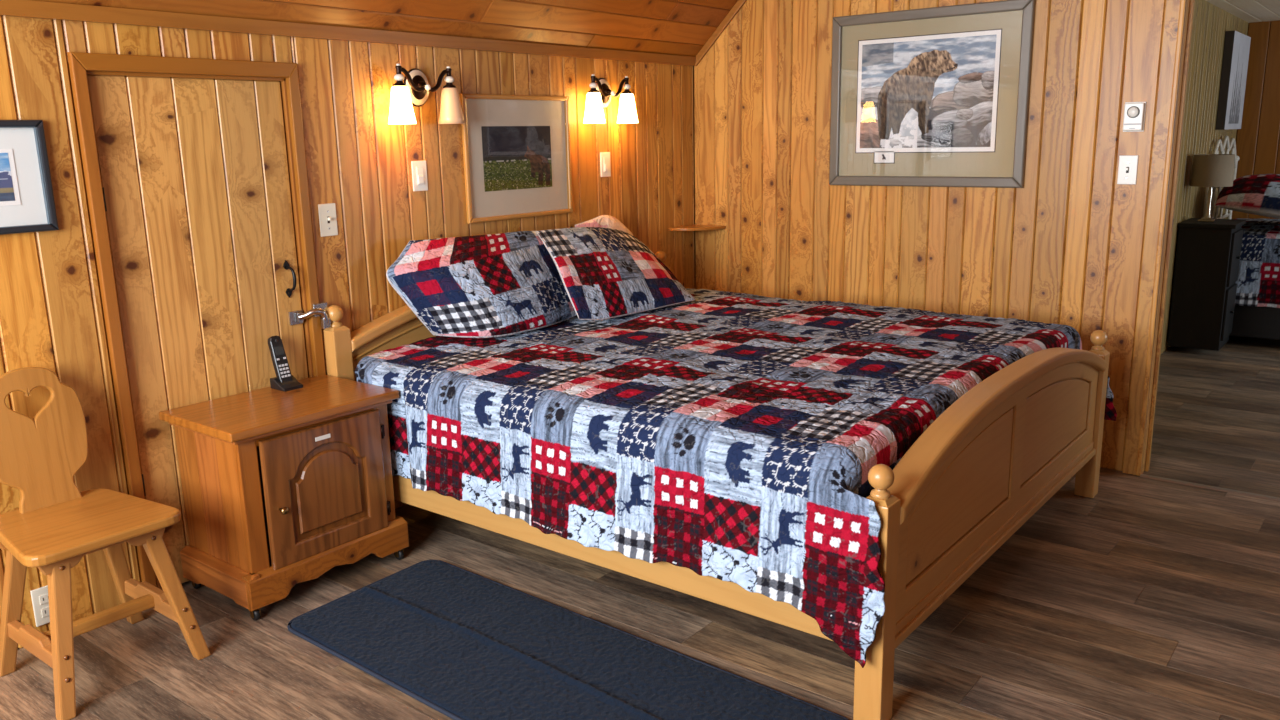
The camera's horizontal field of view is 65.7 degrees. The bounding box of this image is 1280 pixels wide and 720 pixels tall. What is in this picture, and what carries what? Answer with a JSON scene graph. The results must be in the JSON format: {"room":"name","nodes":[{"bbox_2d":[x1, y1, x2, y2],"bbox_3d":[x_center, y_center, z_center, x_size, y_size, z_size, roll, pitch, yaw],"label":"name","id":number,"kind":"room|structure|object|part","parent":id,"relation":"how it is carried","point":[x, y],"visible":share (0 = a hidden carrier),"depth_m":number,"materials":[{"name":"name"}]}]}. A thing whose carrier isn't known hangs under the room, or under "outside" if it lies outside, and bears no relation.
{"room":"hotel room","nodes":[
{"label":"hotel room","id":0,"kind":"room"},
{"bbox_2d":[0,16,693,648],"bbox_3d":[-1.409,-0.200,3.261,0.090,1.850,5.800,9,16,37],"label":"wall","id":1,"kind":"structure","parent":0,"point":[52,318],"depth_m":3.54,"materials":[{"name":"brown wood"}]},
{"bbox_2d":[0,120,58,234],"bbox_3d":[-1.798,-0.475,2.607,0.021,0.305,0.461,9,16,37],"label":"framed picture","id":2,"kind":"object","parent":1,"relation":"attached to","point":[27,203],"visible":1,"depth_m":2.74,"materials":[{"name":"black paint"}]},
{"bbox_2d":[0,149,20,205],"bbox_3d":[-1.801,-0.475,2.610,0.002,0.151,0.293,9,16,37],"label":"print","id":3,"kind":"object","parent":2,"relation":"attached to","point":[10,159],"depth_m":2.71,"materials":[{"name":"multicoloured paper"}]},
{"bbox_2d":[30,585,49,626],"bbox_3d":[-1.749,0.721,2.921,0.008,0.114,0.070,9,16,37],"label":"power outlet","id":4,"kind":"object","parent":1,"relation":"attached to","point":[40,601],"visible":0.6,"depth_m":2.91,"materials":[{"name":"beige plastic"}]},
{"bbox_2d":[39,593,48,604],"bbox_3d":[-1.747,0.702,2.916,0.003,0.028,0.033,9,16,37],"label":"socket","id":5,"kind":"object","parent":4,"relation":"attached to","point":[43,597],"depth_m":2.91,"materials":[{"name":"beige plastic"}]},
{"bbox_2d":[41,606,48,616],"bbox_3d":[-1.747,0.741,2.924,0.003,0.028,0.033,9,16,37],"label":"socket","id":6,"kind":"object","parent":4,"relation":"attached to","point":[44,609],"depth_m":2.92,"materials":[{"name":"beige plastic"}]},
{"bbox_2d":[67,52,325,586],"bbox_3d":[-1.384,-0.114,3.260,0.072,1.682,0.721,9,16,37],"label":"trim","id":7,"kind":"structure","parent":1,"relation":"attached to","point":[81,64],"depth_m":3.05,"materials":[{"name":"brown wood"}]},
{"bbox_2d":[87,75,330,589],"bbox_3d":[-1.347,-0.094,3.273,0.092,1.612,0.712,9,16,37],"label":"door","id":8,"kind":"structure","parent":1,"relation":"in","point":[194,173],"depth_m":3.17,"materials":[{"name":"brown wood"}]},
{"bbox_3d":[-1.204,-0.278,3.421,0.046,0.132,0.024,9,16,37],"label":"handle","id":9,"kind":"part","parent":8,"relation":"part of","materials":[{"name":"black metal"}]},
{"bbox_2d":[318,203,337,236],"bbox_3d":[-1.102,-0.496,3.513,0.018,0.114,0.070,9,16,37],"label":"light switch","id":10,"kind":"object","parent":1,"relation":"attached to","point":[327,212],"visible":1,"depth_m":3.51,"materials":[{"name":"beige plastic"}]},
{"bbox_2d":[0,0,695,65],"bbox_3d":[-1.441,-1.017,2.959,0.030,0.042,5.600,9,16,37],"label":"trim","id":11,"kind":"structure","parent":1,"relation":"attached to","point":[14,8],"depth_m":3.30,"materials":[{"name":"brown wood"}]},
{"bbox_2d":[411,161,427,190],"bbox_3d":[-0.845,-0.707,3.810,0.012,0.114,0.070,9,16,37],"label":"light switch","id":12,"kind":"object","parent":1,"relation":"attached to","point":[419,169],"visible":1,"depth_m":3.80,"materials":[{"name":"white plastic"}]},
{"bbox_2d":[388,64,464,123],"bbox_3d":[-0.808,-0.993,3.711,0.121,0.213,0.340,9,16,37],"label":"wall lamp","id":13,"kind":"object","parent":1,"relation":"attached to","point":[415,89],"visible":1,"depth_m":3.72,"materials":[{"name":"white glass"}]},
{"bbox_3d":[-0.873,-0.933,3.623,0.102,0.137,0.102,9,16,37],"label":"lamp shade","id":14,"kind":"part","parent":13,"relation":"part of","materials":[{"name":"white glass"}]},
{"bbox_3d":[-0.837,-1.032,3.649,0.017,0.083,0.120,9,17,39],"label":"arm","id":15,"kind":"part","parent":13,"relation":"part of","materials":[{"name":"brown metal"}]},
{"bbox_3d":[-0.844,-1.030,3.750,0.008,0.140,0.120,9,16,37],"label":"plate","id":16,"kind":"part","parent":13,"relation":"part of","materials":[{"name":"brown metal"}]},
{"bbox_3d":[-0.765,-1.053,3.739,0.017,0.083,0.120,8,16,35],"label":"arm","id":17,"kind":"part","parent":13,"relation":"part of","materials":[{"name":"brown metal"}]},
{"bbox_3d":[-0.726,-0.977,3.805,0.102,0.137,0.102,9,16,37],"label":"lamp shade","id":18,"kind":"part","parent":13,"relation":"part of","materials":[{"name":"white glass"}]},
{"bbox_2d":[460,94,572,223],"bbox_3d":[-0.509,-0.860,4.207,0.021,0.510,0.627,9,16,37],"label":"framed picture","id":19,"kind":"object","parent":1,"relation":"attached to","point":[517,148],"visible":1,"depth_m":4.19,"materials":[{"name":"white paper"}]},
{"bbox_2d":[481,126,551,191],"bbox_3d":[-0.516,-0.857,4.204,0.001,0.262,0.406,9,16,37],"label":"print","id":20,"kind":"object","parent":19,"relation":"attached to","point":[514,157],"depth_m":4.19},
{"bbox_2d":[600,152,610,176],"bbox_3d":[-0.160,-0.919,4.658,0.012,0.114,0.070,9,16,37],"label":"light switch","id":21,"kind":"object","parent":1,"relation":"attached to","point":[605,166],"visible":1,"depth_m":4.65,"materials":[{"name":"white plastic"}]},
{"bbox_2d":[583,74,637,123],"bbox_3d":[-0.141,-1.193,4.538,0.121,0.213,0.340,9,16,37],"label":"wall lamp","id":22,"kind":"object","parent":1,"relation":"attached to","point":[598,98],"visible":1,"depth_m":4.55,"materials":[{"name":"white glass"}]},
{"bbox_3d":[-0.206,-1.133,4.450,0.102,0.137,0.102,9,16,37],"label":"lamp shade","id":23,"kind":"part","parent":22,"relation":"part of","materials":[{"name":"white glass"}]},
{"bbox_3d":[-0.170,-1.232,4.476,0.017,0.083,0.120,9,17,39],"label":"arm","id":24,"kind":"part","parent":22,"relation":"part of","materials":[{"name":"brown metal"}]},
{"bbox_3d":[-0.098,-1.253,4.566,0.017,0.083,0.120,8,16,35],"label":"arm","id":25,"kind":"part","parent":22,"relation":"part of","materials":[{"name":"brown metal"}]},
{"bbox_3d":[-0.059,-1.177,4.632,0.102,0.137,0.102,9,16,37],"label":"lamp shade","id":26,"kind":"part","parent":22,"relation":"part of","materials":[{"name":"white glass"}]},
{"bbox_2d":[32,0,737,56],"bbox_3d":[-1.113,-1.408,2.632,0.919,0.891,5.650,9,16,37],"label":"ceiling","id":27,"kind":"structure","parent":0,"point":[668,27],"depth_m":3.96,"materials":[{"name":"brown wood"}]},
{"bbox_2d":[0,336,1279,719],"bbox_3d":[2.373,0.687,3.232,6.289,0.020,10.494,9,16,37],"label":"floor","id":28,"kind":"structure","parent":0,"point":[1142,598],"depth_m":2.95,"materials":[{"name":"brown wood"}]},
{"bbox_2d":[0,367,210,719],"bbox_3d":[-1.524,0.450,2.706,0.452,0.830,0.413,9,16,37],"label":"chair","id":29,"kind":"object","parent":28,"relation":"on","point":[55,524],"visible":1,"depth_m":2.72,"materials":[{"name":"brown wood"}]},
{"bbox_3d":[-1.718,0.666,2.719,0.143,0.412,0.056,-5,13,-16],"label":"leg","id":30,"kind":"part","parent":29,"relation":"part of","materials":[{"name":"brown wood"}]},
{"bbox_3d":[-1.682,0.216,2.765,0.076,0.394,0.262,9,16,37],"label":"backrest","id":31,"kind":"part","parent":29,"relation":"part of","materials":[{"name":"brown wood"}]},
{"bbox_3d":[-1.476,0.701,2.537,0.058,0.412,0.155,-4,13,-12],"label":"leg","id":32,"kind":"part","parent":29,"relation":"part of","materials":[{"name":"brown wood"}]},
{"bbox_3d":[-1.528,0.441,2.695,0.413,0.030,0.396,9,16,37],"label":"seat","id":33,"kind":"part","parent":29,"relation":"part of","materials":[{"name":"brown wood"}]},
{"bbox_3d":[-1.546,0.612,2.941,0.056,0.412,0.158,-1,13,0],"label":"leg","id":34,"kind":"part","parent":29,"relation":"part of","materials":[{"name":"brown wood"}]},
{"bbox_3d":[-1.303,0.646,2.768,0.152,0.412,0.056,-5,13,-15],"label":"leg","id":35,"kind":"part","parent":29,"relation":"part of","materials":[{"name":"brown wood"}]},
{"bbox_2d":[159,375,408,620],"bbox_3d":[-1.149,0.428,3.282,0.437,0.606,0.608,9,16,37],"label":"nightstand","id":36,"kind":"object","parent":28,"relation":"on","point":[281,490],"visible":1,"depth_m":3.12,"materials":[{"name":"brown wood"}]},
{"bbox_3d":[-1.089,0.460,3.030,0.030,0.025,0.025,9,16,37],"label":"knob","id":37,"kind":"part","parent":36,"relation":"part of","materials":[{"name":"gold metal"}]},
{"bbox_2d":[268,335,302,391],"bbox_3d":[-1.214,0.008,3.370,0.104,0.176,0.074,9,16,37],"label":"cordless phone","id":38,"kind":"object","parent":36,"relation":"on","point":[283,381],"visible":1,"depth_m":3.37,"materials":[{"name":"black plastic"}]},
{"bbox_3d":[-1.000,0.406,3.176,0.020,0.415,0.434,9,16,37],"label":"door","id":39,"kind":"part","parent":36,"relation":"part of","materials":[{"name":"brown wood"}]},
{"bbox_3d":[-0.998,0.408,3.179,0.016,0.293,0.285,9,16,37],"label":"raised panel","id":40,"kind":"part","parent":36,"relation":"part of","materials":[{"name":"brown wood"}]},
{"bbox_2d":[287,560,848,719],"bbox_3d":[-0.272,0.838,2.701,1.671,0.026,0.638,9,16,37],"label":"rug","id":41,"kind":"object","parent":28,"relation":"on","point":[463,644],"visible":1,"depth_m":2.75,"materials":[{"name":"blue fabric"}]},
{"bbox_2d":[322,251,1109,719],"bbox_3d":[0.341,0.166,3.730,2.177,0.860,2.006,9,16,37],"label":"king bed","id":42,"kind":"object","parent":28,"relation":"on","point":[996,455],"visible":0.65,"depth_m":2.87,"materials":[{"name":"brown wood"}]},
{"bbox_3d":[-1.082,0.263,3.638,0.072,0.768,0.072,9,16,37],"label":"post","id":43,"kind":"part","parent":42,"relation":"part of","materials":[{"name":"brown wood"}]},
{"bbox_3d":[-0.488,-0.063,4.343,0.031,0.590,1.869,9,16,37],"label":"headboard panel","id":44,"kind":"part","parent":42,"relation":"part of","materials":[{"name":"brown wood"}]},
{"bbox_3d":[-0.259,0.510,3.025,2.037,0.148,0.028,9,16,37],"label":"rail","id":45,"kind":"part","parent":42,"relation":"part of","materials":[{"name":"brown wood"}]},
{"bbox_3d":[0.570,0.609,2.389,0.072,0.575,0.072,9,16,37],"label":"post","id":46,"kind":"part","parent":42,"relation":"part of","materials":[{"name":"brown wood"}]},
{"bbox_3d":[1.172,0.518,3.145,0.051,0.067,1.866,9,16,37],"label":"footboard rail","id":47,"kind":"part","parent":42,"relation":"part of","materials":[{"name":"brown wood"}]},
{"bbox_3d":[1.171,0.286,3.090,0.015,0.473,1.866,9,16,37],"label":"footboard frame","id":48,"kind":"part","parent":42,"relation":"part of","materials":[{"name":"brown wood"}]},
{"bbox_3d":[1.159,0.284,3.099,0.018,0.473,1.866,9,16,37],"label":"footboard panel","id":49,"kind":"part","parent":42,"relation":"part of","materials":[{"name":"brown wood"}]},
{"bbox_3d":[1.763,0.251,3.869,0.072,0.575,0.072,9,16,37],"label":"post","id":50,"kind":"part","parent":42,"relation":"part of","materials":[{"name":"brown wood"}]},
{"bbox_2d":[1167,218,1245,350],"bbox_3d":[3.624,-0.491,6.335,0.330,0.785,0.420,9,16,37],"label":"nightstand","id":51,"kind":"object","parent":28,"relation":"on","point":[1207,262],"visible":1,"depth_m":6.19,"materials":[{"name":"black wood"}]},
{"bbox_2d":[1190,154,1234,221],"bbox_3d":[3.579,-1.077,6.217,0.236,0.413,0.236,9,16,37],"label":"table lamp","id":52,"kind":"object","parent":51,"relation":"on","point":[1208,170],"visible":1,"depth_m":6.11,"materials":[{"name":"beige fabric"}]},
{"bbox_3d":[3.579,-1.071,6.218,0.044,0.350,0.044,9,16,37],"label":"stem","id":53,"kind":"part","parent":52,"relation":"part of","materials":[{"name":"silver metal"}]},
{"bbox_3d":[3.576,-1.185,6.193,0.236,0.193,0.236,9,16,37],"label":"lamp shade","id":54,"kind":"part","parent":52,"relation":"part of","materials":[{"name":"beige fabric"}]},
{"bbox_3d":[3.736,-0.306,6.290,0.016,0.320,0.340,9,16,37],"label":"drawer","id":55,"kind":"part","parent":51,"relation":"part of","materials":[{"name":"black wood"}]},
{"bbox_3d":[3.729,-0.643,6.214,0.016,0.330,0.340,9,16,37],"label":"drawer","id":56,"kind":"part","parent":51,"relation":"part of","materials":[{"name":"black wood"}]},
{"bbox_2d":[1140,474,1279,500],"bbox_3d":[2.473,0.538,3.826,0.988,0.006,0.032,9,16,37],"label":"trim","id":57,"kind":"structure","parent":28,"relation":"on","point":[1141,475],"depth_m":3.96,"materials":[{"name":"wood"}]},
{"bbox_2d":[1203,136,1279,339],"bbox_3d":[4.915,-0.797,6.488,2.088,1.343,1.440,9,16,37],"label":"bed","id":58,"kind":"object","parent":28,"relation":"on","point":[1248,321],"visible":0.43,"depth_m":6.46,"materials":[{"name":"white metal"}]},
{"bbox_3d":[4.186,-0.942,7.198,0.047,1.343,1.146,9,16,37],"label":"headboard","id":59,"kind":"part","parent":58,"relation":"part of","materials":[{"name":"white metal"}]},
{"bbox_2d":[693,0,1165,470],"bbox_3d":[2.719,-0.714,3.413,6.159,2.620,0.115,9,16,37],"label":"wall","id":60,"kind":"structure","parent":0,"point":[1064,247],"depth_m":4.47,"materials":[{"name":"brown wood"}]},
{"bbox_2d":[669,224,725,230],"bbox_3d":[0.298,-0.684,5.144,0.199,0.016,0.231,9,16,37],"label":"corner shelf","id":61,"kind":"object","parent":60,"relation":"attached to","point":[695,227],"visible":1,"depth_m":5.11,"materials":[{"name":"brown wood"}]},
{"bbox_2d":[695,0,746,65],"bbox_3d":[0.596,-1.863,4.761,0.847,0.822,0.016,9,16,37],"label":"trim","id":62,"kind":"structure","parent":60,"relation":"attached to","point":[739,3],"depth_m":4.96,"materials":[{"name":"brown wood"}]},
{"bbox_2d":[829,0,1034,187],"bbox_3d":[1.258,-1.156,4.391,0.906,0.764,0.025,9,16,37],"label":"framed picture","id":63,"kind":"object","parent":60,"relation":"attached to","point":[934,96],"visible":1,"depth_m":4.37,"materials":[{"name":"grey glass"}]},
{"bbox_2d":[860,34,996,147],"bbox_3d":[1.259,-1.176,4.389,0.609,0.461,0.001,9,16,37],"label":"print","id":64,"kind":"object","parent":63,"relation":"attached to","point":[932,93],"depth_m":4.38},
{"bbox_2d":[1117,155,1138,184],"bbox_3d":[1.939,-0.756,3.945,0.070,0.114,0.018,9,16,37],"label":"light switch","id":65,"kind":"object","parent":60,"relation":"attached to","point":[1128,164],"visible":1,"depth_m":3.94,"materials":[{"name":"white plastic"}]},
{"bbox_2d":[1123,102,1145,131],"bbox_3d":[1.935,-0.953,3.888,0.076,0.114,0.037,9,16,37],"label":"thermostat","id":66,"kind":"object","parent":60,"relation":"attached to","point":[1134,112],"visible":1,"depth_m":3.88,"materials":[{"name":"white plastic"}]},
{"bbox_2d":[1123,0,1194,475],"bbox_3d":[2.080,-0.583,3.958,0.085,2.150,0.152,9,16,37],"label":"trim","id":67,"kind":"structure","parent":60,"relation":"attached to","point":[1178,14],"depth_m":3.93,"materials":[{"name":"brown wood"}]},
{"bbox_2d":[1161,0,1247,353],"bbox_3d":[3.205,-1.080,5.995,0.050,2.180,4.600,9,16,37],"label":"wall","id":68,"kind":"structure","parent":0,"point":[1210,22],"depth_m":6.32,"materials":[{"name":"beige wood"}]},
{"bbox_2d":[1215,31,1250,129],"bbox_3d":[4.216,-1.972,7.042,0.056,0.650,0.740,9,16,37],"label":"print","id":69,"kind":"object","parent":68,"relation":"attached to","point":[1236,50],"visible":1,"depth_m":6.85},
{"bbox_2d":[1205,0,1279,22],"bbox_3d":[4.894,-1.882,4.439,4.400,0.040,4.600,9,16,37],"label":"ceiling","id":70,"kind":"structure","parent":0,"point":[1250,11],"depth_m":6.54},
{"bbox_2d":[1227,20,1279,218],"bbox_3d":[6.284,-1.231,6.384,4.389,2.180,0.050,9,16,37],"label":"wall","id":71,"kind":"structure","parent":0,"point":[1258,138],"depth_m":7.47,"materials":[{"name":"brown wood"}]},
{"bbox_3d":[0.326,0.140,3.736,1.867,0.372,1.874,9,16,37],"label":"mattress","id":72,"kind":"object","parent":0,"visible":0},
{"bbox_2d":[355,288,1116,667],"bbox_3d":[0.396,0.168,3.670,2.077,0.526,2.084,9,16,37],"label":"quilt","id":73,"kind":"object","parent":72,"relation":"on","point":[734,437],"visible":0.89,"depth_m":2.91,"materials":[{"name":"fabric"}]},
{"bbox_2d":[386,231,576,337],"bbox_3d":[-0.546,-0.302,3.845,0.343,0.357,0.823,9,16,37],"label":"pillow sham","id":74,"kind":"object","parent":73,"relation":"on","point":[503,284],"visible":0.92,"depth_m":3.71,"materials":[{"name":"fabric"}]},
{"bbox_2d":[575,215,632,234],"bbox_3d":[-0.123,-0.491,4.575,0.103,0.351,0.427,9,16,37],"label":"bed pillow","id":75,"kind":"object","parent":73,"relation":"on","point":[603,221],"visible":0.16,"depth_m":4.54,"materials":[{"name":"fabric"}]},
{"bbox_2d":[536,227,694,319],"bbox_3d":[-0.123,-0.394,4.226,0.413,0.338,0.845,9,16,37],"label":"pillow sham","id":76,"kind":"object","parent":73,"relation":"on","point":[605,273],"visible":1,"depth_m":4.13,"materials":[{"name":"fabric"}]},
{"bbox_3d":[4.927,-0.655,6.500,1.950,0.340,1.380,9,16,37],"label":"mattress","id":77,"kind":"object","parent":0,"visible":0},
{"bbox_2d":[1235,218,1279,307],"bbox_3d":[4.845,-0.644,6.552,1.741,0.490,1.485,9,16,37],"label":"quilt","id":78,"kind":"object","parent":77,"relation":"on","point":[1258,282],"visible":0.67,"depth_m":6.35,"materials":[{"name":"fabric"}]},
{"bbox_2d":[1215,174,1279,218],"bbox_3d":[4.292,-1.053,6.509,0.830,0.329,0.847,9,16,37],"label":"pillow sham","id":79,"kind":"object","parent":78,"relation":"on","point":[1259,194],"visible":0.98,"depth_m":6.37,"materials":[{"name":"fabric"}]}
]}

